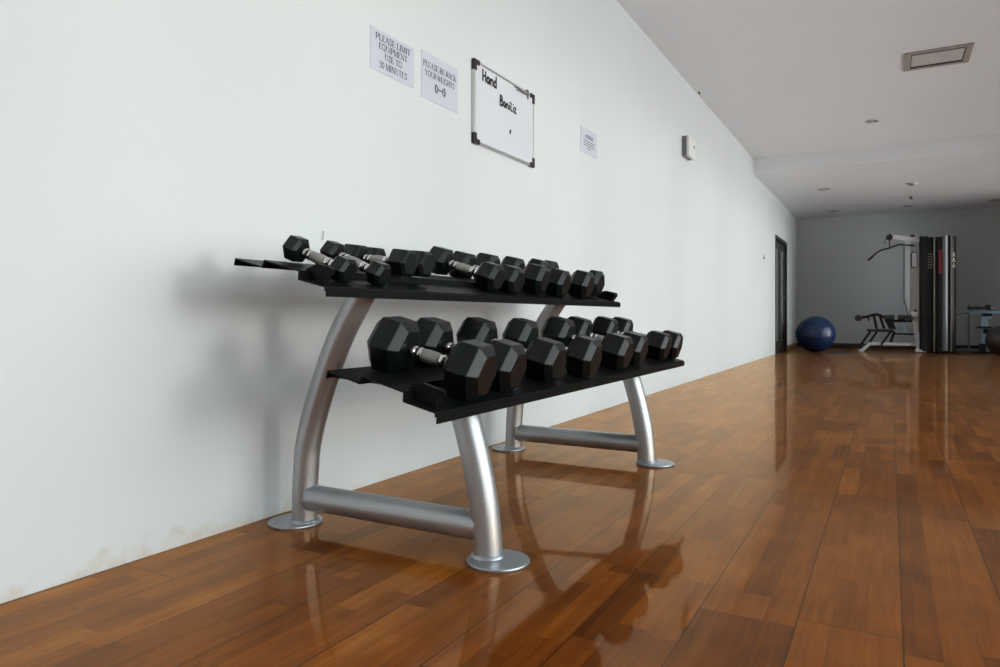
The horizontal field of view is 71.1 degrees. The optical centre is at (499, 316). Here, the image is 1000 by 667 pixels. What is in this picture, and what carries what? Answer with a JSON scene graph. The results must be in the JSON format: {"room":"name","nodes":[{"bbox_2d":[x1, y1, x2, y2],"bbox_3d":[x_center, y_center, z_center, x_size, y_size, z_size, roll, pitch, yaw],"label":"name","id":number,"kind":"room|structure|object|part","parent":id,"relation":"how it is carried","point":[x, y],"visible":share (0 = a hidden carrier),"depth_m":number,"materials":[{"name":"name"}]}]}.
{"room":"gym","nodes":[
{"label":"gym","id":0,"kind":"room"},
{"bbox_2d":[0,0,796,603],"bbox_3d":[1.379,-0.855,6.355,0.200,3.030,20.845,0,0,29],"label":"wall","id":1,"kind":"structure","parent":0,"point":[154,385],"depth_m":2.31,"materials":[{"name":"white paint"}]},
{"bbox_2d":[370,24,413,87],"bbox_3d":[-0.440,-1.067,2.881,0.002,0.170,0.289,0,0,29],"label":"paper notice","id":2,"kind":"object","parent":1,"relation":"attached to","point":[391,57],"visible":1,"depth_m":2.87,"materials":[{"name":"grey paper"}]},
{"bbox_2d":[421,49,457,112],"bbox_3d":[-0.272,-1.067,3.183,0.002,0.207,0.293,0,0,29],"label":"paper notice","id":3,"kind":"object","parent":1,"relation":"attached to","point":[439,80],"visible":1,"depth_m":3.18,"materials":[{"name":"grey paper"}]},
{"bbox_2d":[471,58,534,167],"bbox_3d":[0.030,-1.058,3.707,0.020,0.414,0.664,0,0,29],"label":"whiteboard","id":4,"kind":"object","parent":1,"relation":"attached to","point":[502,115],"visible":0.99,"depth_m":3.66,"materials":[{"name":"white plastic"}]},
{"bbox_2d":[514,86,528,98],"bbox_3d":[0.114,-1.246,3.856,0.020,0.052,0.168,0,0,29],"label":"clip","id":5,"kind":"object","parent":4,"relation":"hanging from","point":[527,94],"visible":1,"depth_m":3.89,"materials":[{"name":"grey metal"}]},
{"bbox_2d":[580,125,596,158],"bbox_3d":[0.605,-1.185,4.757,0.002,0.170,0.300,0,0,29],"label":"paper notice","id":6,"kind":"object","parent":1,"relation":"attached to","point":[588,139],"visible":1,"depth_m":4.75,"materials":[{"name":"grey paper"}]},
{"bbox_2d":[584,134,594,150],"bbox_3d":[0.608,-1.182,4.761,0.001,0.096,0.200,0,0,29],"label":"print","id":7,"kind":"object","parent":6,"relation":"attached to","point":[586,134],"depth_m":4.76},
{"bbox_2d":[682,135,695,160],"bbox_3d":[1.882,-1.683,6.973,0.078,0.205,0.255,0,0,29],"label":"wall box","id":8,"kind":"object","parent":1,"relation":"attached to","point":[688,143],"visible":1,"depth_m":6.88,"materials":[{"name":"grey plastic"}]},
{"bbox_2d":[775,235,786,353],"bbox_3d":[5.257,-0.405,13.183,0.169,2.130,1.570,0,0,29],"label":"door","id":9,"kind":"structure","parent":1,"relation":"in","point":[780,244],"depth_m":13.24,"materials":[{"name":"black wood"}]},
{"bbox_3d":[5.079,-0.415,12.874,0.006,1.710,0.489,0,0,29],"label":"pane","id":10,"kind":"part","parent":9,"relation":"part of","materials":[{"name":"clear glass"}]},
{"bbox_3d":[5.426,-0.415,13.497,0.006,1.710,0.489,0,0,29],"label":"pane","id":11,"kind":"part","parent":9,"relation":"part of","materials":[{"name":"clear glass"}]},
{"bbox_2d":[787,342,797,349],"bbox_3d":[6.117,0.610,14.642,0.012,0.100,1.755,0,0,29],"label":"baseboard","id":12,"kind":"structure","parent":1,"relation":"attached to","point":[794,345],"depth_m":14.60,"materials":[{"name":"brown wood"}]},
{"bbox_2d":[0,347,999,666],"bbox_3d":[3.568,0.735,5.250,5.100,0.150,21.045,0,0,29],"label":"floor","id":13,"kind":"structure","parent":0,"point":[824,508],"depth_m":1.87,"materials":[{"name":"brown wood"}]},
{"bbox_2d":[234,258,684,573],"bbox_3d":[0.022,0.251,2.698,0.916,0.818,2.145,0,0,29],"label":"dumbbell rack","id":14,"kind":"object","parent":13,"relation":"on","point":[421,387],"visible":0.94,"depth_m":2.11,"materials":[{"name":"silver metal"}]},
{"bbox_3d":[-0.656,0.655,2.246,0.170,0.009,0.170,0,0,29],"label":"foot plate","id":15,"kind":"part","parent":14,"relation":"part of","materials":[{"name":"silver metal"}]},
{"bbox_2d":[283,235,356,282],"bbox_3d":[-0.485,-0.156,1.882,0.222,0.134,0.076,0,0,25],"label":"dumbbell","id":16,"kind":"object","parent":14,"relation":"on","point":[295,248],"visible":0.85,"depth_m":1.87,"materials":[{"name":"black rubber"}]},
{"bbox_3d":[-0.485,-0.156,1.882,0.128,0.029,0.029,23,11,24],"label":"handle","id":17,"kind":"part","parent":16,"relation":"part of","materials":[{"name":"silver metal"}]},
{"bbox_2d":[320,240,390,285],"bbox_3d":[-0.416,-0.155,2.008,0.236,0.137,0.073,0,0,30],"label":"dumbbell","id":18,"kind":"object","parent":14,"relation":"on","point":[378,273],"visible":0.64,"depth_m":1.97,"materials":[{"name":"black rubber"}]},
{"bbox_3d":[-0.416,-0.155,2.008,0.140,0.029,0.029,24,11,28],"label":"handle","id":19,"kind":"part","parent":18,"relation":"part of","materials":[{"name":"silver metal"}]},
{"bbox_2d":[344,244,417,276],"bbox_3d":[-0.385,-0.179,2.208,0.262,0.111,0.094,0,0,28],"label":"dumbbell","id":20,"kind":"object","parent":14,"relation":"on","point":[402,262],"visible":0.71,"depth_m":2.15,"materials":[{"name":"black rubber"}]},
{"bbox_3d":[-0.385,-0.179,2.208,0.130,0.029,0.029,8,4,28],"label":"handle","id":21,"kind":"part","parent":20,"relation":"part of","materials":[{"name":"silver metal"}]},
{"bbox_2d":[367,247,434,276],"bbox_3d":[-0.341,-0.181,2.303,0.261,0.106,0.094,0,0,29],"label":"dumbbell","id":22,"kind":"object","parent":14,"relation":"on","point":[425,260],"visible":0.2,"depth_m":2.24,"materials":[{"name":"black rubber"}]},
{"bbox_2d":[234,258,620,306],"bbox_3d":[-0.048,-0.104,2.737,0.333,0.108,2.145,0,0,29],"label":"tray","id":23,"kind":"object","parent":14,"relation":"on","point":[358,292],"depth_m":2.13,"materials":[{"name":"black metal"}]},
{"bbox_2d":[367,316,496,401],"bbox_3d":[-0.175,0.103,1.792,0.338,0.211,0.163,0,0,22],"label":"dumbbell","id":24,"kind":"object","parent":14,"relation":"on","point":[394,344],"visible":0.98,"depth_m":1.76,"materials":[{"name":"black rubber"}]},
{"bbox_3d":[-0.175,0.103,1.792,0.136,0.034,0.034,16,8,21],"label":"handle","id":25,"kind":"part","parent":24,"relation":"part of","materials":[{"name":"silver metal"}]},
{"bbox_2d":[429,246,504,291],"bbox_3d":[-0.133,-0.182,2.628,0.325,0.179,0.114,0,0,31],"label":"dumbbell","id":26,"kind":"object","parent":14,"relation":"on","point":[489,276],"visible":0.98,"depth_m":2.59,"materials":[{"name":"black rubber"}]},
{"bbox_3d":[-0.133,-0.182,2.628,0.161,0.034,0.034,20,9,30],"label":"handle","id":27,"kind":"part","parent":26,"relation":"part of","materials":[{"name":"silver metal"}]},
{"bbox_2d":[414,317,525,392],"bbox_3d":[-0.097,0.103,1.974,0.349,0.205,0.153,0,0,26],"label":"dumbbell","id":28,"kind":"object","parent":14,"relation":"on","point":[436,334],"visible":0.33,"depth_m":1.92,"materials":[{"name":"black rubber"}]},
{"bbox_3d":[-0.097,0.103,1.974,0.148,0.034,0.034,16,8,25],"label":"handle","id":29,"kind":"part","parent":28,"relation":"part of","materials":[{"name":"silver metal"}]},
{"bbox_3d":[-0.074,0.428,1.936,0.175,0.460,0.081,0,0,29],"label":"leg","id":30,"kind":"part","parent":14,"relation":"part of","materials":[{"name":"silver metal"}]},
{"bbox_2d":[449,251,524,294],"bbox_3d":[-0.055,-0.174,2.730,0.320,0.178,0.119,0,0,31],"label":"dumbbell","id":31,"kind":"object","parent":14,"relation":"on","point":[514,281],"visible":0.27,"depth_m":2.66,"materials":[{"name":"black rubber"}]},
{"bbox_3d":[-0.005,0.655,1.883,0.170,0.009,0.170,0,0,29],"label":"foot plate","id":32,"kind":"part","parent":14,"relation":"part of","materials":[{"name":"silver metal"}]},
{"bbox_2d":[326,357,684,423],"bbox_3d":[0.239,0.185,2.577,0.333,0.108,2.145,0,0,29],"label":"tray","id":33,"kind":"object","parent":14,"relation":"on","point":[421,387],"depth_m":1.80,"materials":[{"name":"black metal"}]},
{"bbox_3d":[0.043,0.655,3.502,0.170,0.009,0.170,0,0,29],"label":"foot plate","id":34,"kind":"part","parent":14,"relation":"part of","materials":[{"name":"silver metal"}]},
{"bbox_2d":[456,317,565,382],"bbox_3d":[0.033,0.102,2.245,0.370,0.202,0.145,0,0,30],"label":"dumbbell","id":35,"kind":"object","parent":14,"relation":"on","point":[545,357],"visible":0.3,"depth_m":2.15,"materials":[{"name":"black rubber"}]},
{"bbox_2d":[473,253,549,293],"bbox_3d":[0.043,-0.182,2.924,0.330,0.180,0.134,0,0,24],"label":"dumbbell","id":36,"kind":"object","parent":14,"relation":"on","point":[536,276],"visible":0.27,"depth_m":2.84,"materials":[{"name":"black rubber"}]},
{"bbox_2d":[500,256,570,297],"bbox_3d":[0.150,-0.178,3.083,0.326,0.189,0.136,0,0,27],"label":"dumbbell","id":37,"kind":"object","parent":14,"relation":"on","point":[559,284],"visible":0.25,"depth_m":3.00,"materials":[{"name":"black rubber"}]},
{"bbox_2d":[502,318,601,377],"bbox_3d":[0.180,0.105,2.451,0.355,0.204,0.153,0,0,28],"label":"dumbbell","id":38,"kind":"object","parent":14,"relation":"on","point":[583,353],"visible":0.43,"depth_m":2.37,"materials":[{"name":"black rubber"}]},
{"bbox_2d":[528,258,594,298],"bbox_3d":[0.279,-0.182,3.309,0.336,0.197,0.145,0,0,26],"label":"dumbbell","id":39,"kind":"object","parent":14,"relation":"on","point":[582,282],"visible":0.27,"depth_m":3.22,"materials":[{"name":"black rubber"}]},
{"bbox_2d":[545,260,604,296],"bbox_3d":[0.362,-0.197,3.562,0.343,0.192,0.149,0,0,30],"label":"dumbbell","id":40,"kind":"object","parent":14,"relation":"on","point":[599,282],"visible":0.19,"depth_m":3.47,"materials":[{"name":"black rubber"}]},
{"bbox_2d":[541,316,633,370],"bbox_3d":[0.343,0.102,2.773,0.370,0.209,0.152,0,0,29],"label":"dumbbell","id":41,"kind":"object","parent":14,"relation":"on","point":[617,349],"visible":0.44,"depth_m":2.69,"materials":[{"name":"black rubber"}]},
{"bbox_2d":[567,316,648,365],"bbox_3d":[0.446,0.100,2.994,0.372,0.206,0.147,0,0,28],"label":"dumbbell","id":42,"kind":"object","parent":14,"relation":"on","point":[583,326],"visible":0.39,"depth_m":2.93,"materials":[{"name":"black rubber"}]},
{"bbox_3d":[0.446,0.100,2.994,0.160,0.034,0.034,17,8,27],"label":"handle","id":43,"kind":"part","parent":42,"relation":"part of","materials":[{"name":"silver metal"}]},
{"bbox_2d":[593,316,671,360],"bbox_3d":[0.617,0.099,3.314,0.381,0.206,0.145,0,0,28],"label":"dumbbell","id":44,"kind":"object","parent":14,"relation":"on","point":[659,345],"visible":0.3,"depth_m":3.23,"materials":[{"name":"black rubber"}]},
{"bbox_3d":[0.620,0.428,3.181,0.175,0.460,0.081,0,0,29],"label":"leg","id":45,"kind":"part","parent":14,"relation":"part of","materials":[{"name":"silver metal"}]},
{"bbox_2d":[612,317,682,359],"bbox_3d":[0.713,0.102,3.450,0.367,0.208,0.148,0,0,25],"label":"dumbbell","id":46,"kind":"object","parent":14,"relation":"on","point":[624,324],"visible":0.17,"depth_m":3.38,"materials":[{"name":"black rubber"}]},
{"bbox_3d":[0.695,0.655,3.139,0.170,0.009,0.170,0,0,29],"label":"foot plate","id":47,"kind":"part","parent":14,"relation":"part of","materials":[{"name":"silver metal"}]},
{"bbox_2d":[796,316,835,351],"bbox_3d":[5.930,0.321,13.157,0.691,0.678,0.691,0,0,29],"label":"exercise ball","id":48,"kind":"object","parent":13,"relation":"on","point":[813,333],"visible":0.96,"depth_m":12.92,"materials":[{"name":"blue plastic"}]},
{"bbox_2d":[855,234,955,352],"bbox_3d":[7.637,-0.457,13.239,1.637,2.243,0.675,0,0,29],"label":"machine","id":49,"kind":"object","parent":13,"relation":"on","point":[929,263],"visible":1,"depth_m":12.83,"materials":[{"name":"black metal"}]},
{"bbox_3d":[7.536,0.075,13.236,0.460,0.050,0.050,0,0,29],"label":"pad rail","id":50,"kind":"part","parent":49,"relation":"part of","materials":[{"name":"black"}]},
{"bbox_3d":[7.607,0.320,13.162,0.376,0.040,0.040,0,0,29],"label":"rail","id":51,"kind":"part","parent":49,"relation":"part of","materials":[{"name":"black"}]},
{"bbox_3d":[7.602,-0.688,13.096,0.104,1.383,0.030,0,0,29],"label":"guard rod","id":52,"kind":"part","parent":49,"relation":"part of","materials":[{"name":"grey plastic"}]},
{"bbox_3d":[7.730,-1.065,13.059,0.076,0.276,0.008,0,0,29],"label":"slot plate","id":53,"kind":"part","parent":49,"relation":"part of","materials":[{"name":"white paint"}]},
{"bbox_3d":[7.758,-0.750,13.095,0.145,1.300,0.050,0,0,29],"label":"panel","id":54,"kind":"part","parent":49,"relation":"part of","materials":[{"name":"silver metal"}]},
{"bbox_3d":[7.773,0.305,13.069,0.165,0.620,0.070,0,0,29],"label":"post","id":55,"kind":"part","parent":49,"relation":"part of","materials":[{"name":"white metal"}]},
{"bbox_2d":[928,253,932,267],"bbox_3d":[7.873,-1.026,12.810,0.074,0.272,0.016,0,0,29],"label":"print","id":56,"kind":"object","parent":49,"relation":"attached to","point":[930,255],"depth_m":12.80,"materials":[{"name":"grey"}]},
{"bbox_3d":[7.984,-1.005,12.698,0.060,0.430,0.015,0,0,41],"label":"red panel","id":57,"kind":"part","parent":49,"relation":"part of","materials":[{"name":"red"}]},
{"bbox_2d":[956,305,999,353],"bbox_3d":[8.992,0.217,13.146,0.829,0.885,0.980,0,0,29],"label":"machine","id":58,"kind":"object","parent":13,"relation":"on","point":[986,314],"visible":0.85,"depth_m":12.86,"materials":[{"name":"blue metal"}]},
{"bbox_3d":[8.875,0.280,13.256,0.030,0.720,0.030,0,0,29],"label":"post","id":59,"kind":"part","parent":58,"relation":"part of","materials":[{"name":"grey plastic"}]},
{"bbox_2d":[985,325,999,354],"bbox_3d":[8.555,0.399,11.890,0.532,0.522,0.532,0,0,29],"label":"exercise ball","id":60,"kind":"object","parent":13,"relation":"on","point":[992,338],"visible":1,"depth_m":11.82,"materials":[{"name":"grey plastic"}]},
{"bbox_2d":[617,0,999,158],"bbox_3d":[3.568,-2.445,5.250,5.100,0.150,21.045,0,0,29],"label":"ceiling","id":61,"kind":"structure","parent":0,"point":[784,77],"depth_m":6.68,"materials":[{"name":"paint"}]},
{"bbox_2d":[865,119,878,122],"bbox_3d":[4.498,-2.362,8.461,0.157,0.016,0.157,0,0,29],"label":"recessed light","id":62,"kind":"object","parent":61,"relation":"in","point":[871,120],"visible":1,"depth_m":8.44,"materials":[{"name":"grey"}]},
{"bbox_2d":[903,42,973,71],"bbox_3d":[3.985,-2.363,6.385,0.525,0.014,0.510,0,0,29],"label":"ceiling vent","id":63,"kind":"object","parent":61,"relation":"in","point":[956,54],"visible":1,"depth_m":6.37,"materials":[{"name":"grey metal"}]},
{"bbox_3d":[3.982,-2.363,6.378,0.403,0.006,0.315,0,0,29],"label":"panel","id":64,"kind":"part","parent":63,"relation":"part of","materials":[{"name":"grey metal"}]},
{"bbox_2d":[754,134,999,218],"bbox_3d":[7.230,-2.260,11.823,4.700,0.220,5.595,0,0,29],"label":"ceiling","id":65,"kind":"structure","parent":0,"point":[956,173],"depth_m":10.87,"materials":[{"name":"paint"}]},
{"bbox_2d":[817,188,830,190],"bbox_3d":[5.442,-2.142,11.758,0.202,0.016,0.202,0,0,29],"label":"recessed light","id":66,"kind":"object","parent":65,"relation":"in","point":[820,189],"visible":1,"depth_m":11.74,"materials":[{"name":"grey"}]},
{"bbox_2d":[907,182,918,185],"bbox_3d":[6.627,-2.127,11.235,0.170,0.047,0.170,0,0,29],"label":"smoke detector","id":67,"kind":"object","parent":65,"relation":"attached to","point":[910,183],"visible":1,"depth_m":11.19,"materials":[{"name":"grey plastic"}]},
{"bbox_2d":[797,207,999,344],"bbox_3d":[8.640,-0.855,14.355,5.100,3.030,0.200,0,0,29],"label":"wall","id":68,"kind":"structure","parent":0,"point":[837,283],"depth_m":14.62,"materials":[{"name":"grey paint"}]},
{"bbox_2d":[798,343,978,348],"bbox_3d":[8.593,0.610,14.258,4.688,0.100,0.014,0,0,29],"label":"baseboard","id":69,"kind":"structure","parent":68,"relation":"attached to","point":[834,345],"depth_m":14.63,"materials":[{"name":"brown wood"}]}
]}

